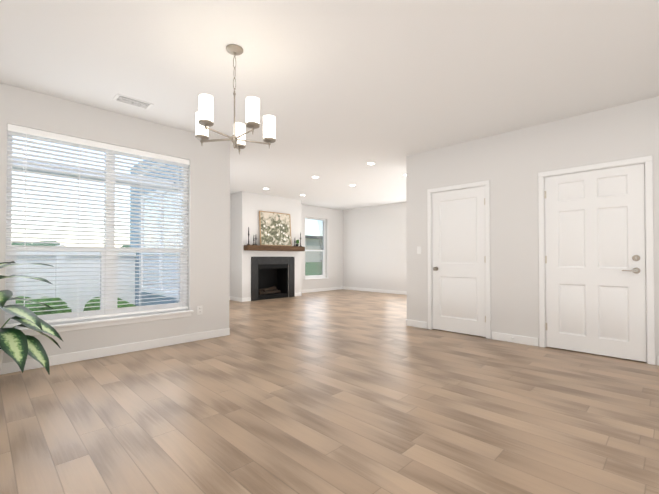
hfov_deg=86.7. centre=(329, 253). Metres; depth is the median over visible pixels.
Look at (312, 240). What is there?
neighbouring building
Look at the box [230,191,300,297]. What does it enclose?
wall
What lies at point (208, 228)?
wall
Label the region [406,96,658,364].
wall
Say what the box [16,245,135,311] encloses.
vinyl fence
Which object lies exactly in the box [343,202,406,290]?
wall
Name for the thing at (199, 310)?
wall outlet plate
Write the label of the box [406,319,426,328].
baseboard
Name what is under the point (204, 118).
pendant chandelier
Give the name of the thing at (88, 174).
beam
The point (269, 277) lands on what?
fireplace surround
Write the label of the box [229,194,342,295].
wall
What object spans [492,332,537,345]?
baseboard
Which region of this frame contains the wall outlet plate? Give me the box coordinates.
[197,306,202,314]
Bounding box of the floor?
[0,289,658,493]
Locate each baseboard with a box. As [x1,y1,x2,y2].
[0,328,229,374]
[230,296,242,301]
[301,286,342,292]
[343,286,406,294]
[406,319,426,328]
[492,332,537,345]
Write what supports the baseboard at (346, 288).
attached to the wall at (374, 248)
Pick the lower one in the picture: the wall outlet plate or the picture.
the wall outlet plate
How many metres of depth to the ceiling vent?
3.59 m
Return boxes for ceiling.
[0,0,658,209]
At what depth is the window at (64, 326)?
3.89 m
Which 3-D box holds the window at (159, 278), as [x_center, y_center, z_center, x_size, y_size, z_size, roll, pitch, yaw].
[-2.942,-0.198,6.100,2.100,1.860,0.030,-1,-1,45]
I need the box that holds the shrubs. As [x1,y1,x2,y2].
[16,296,135,314]
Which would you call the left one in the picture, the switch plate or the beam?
the beam
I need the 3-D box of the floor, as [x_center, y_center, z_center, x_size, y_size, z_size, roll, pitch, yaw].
[0.148,1.176,4.048,10.950,0.100,11.900,-1,-1,45]
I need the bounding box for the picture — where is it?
[259,211,291,245]
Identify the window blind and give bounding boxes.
[5,124,189,326]
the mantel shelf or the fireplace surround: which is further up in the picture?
the mantel shelf
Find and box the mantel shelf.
[244,245,304,250]
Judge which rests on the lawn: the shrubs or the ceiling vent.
the shrubs
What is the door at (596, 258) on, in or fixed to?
attached to the wall at (510, 165)
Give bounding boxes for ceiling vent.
[112,94,152,108]
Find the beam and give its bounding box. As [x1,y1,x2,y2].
[12,158,173,189]
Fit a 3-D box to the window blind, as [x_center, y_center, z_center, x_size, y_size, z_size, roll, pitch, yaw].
[-2.426,-0.252,3.882,0.079,1.905,1.722,-1,-1,45]
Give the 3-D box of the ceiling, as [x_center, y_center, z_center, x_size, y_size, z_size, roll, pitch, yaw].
[0.148,-1.614,4.084,10.950,0.100,11.900,-1,-1,45]
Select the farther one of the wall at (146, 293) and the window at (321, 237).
the window at (321, 237)
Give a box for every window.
[5,132,193,335]
[140,183,180,298]
[304,217,327,279]
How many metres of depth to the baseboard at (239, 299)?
8.62 m
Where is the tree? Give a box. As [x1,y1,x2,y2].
[11,240,129,247]
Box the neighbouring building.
[305,235,319,261]
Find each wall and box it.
[0,83,229,362]
[130,160,180,305]
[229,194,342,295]
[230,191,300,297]
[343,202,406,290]
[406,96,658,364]
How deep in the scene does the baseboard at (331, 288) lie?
11.11 m
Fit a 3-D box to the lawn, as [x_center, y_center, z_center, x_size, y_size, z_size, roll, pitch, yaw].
[-71.104,2.281,70.412,320.000,0.300,400.000,-1,-1,45]
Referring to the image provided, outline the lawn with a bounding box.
[305,262,319,275]
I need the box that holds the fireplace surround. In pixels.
[251,257,294,300]
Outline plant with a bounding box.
[0,261,62,374]
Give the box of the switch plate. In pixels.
[417,246,420,253]
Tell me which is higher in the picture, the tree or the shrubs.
the tree
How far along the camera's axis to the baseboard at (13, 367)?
3.83 m
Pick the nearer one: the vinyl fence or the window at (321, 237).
the vinyl fence
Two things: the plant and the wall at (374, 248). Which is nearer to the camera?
the plant
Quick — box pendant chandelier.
[195,44,275,153]

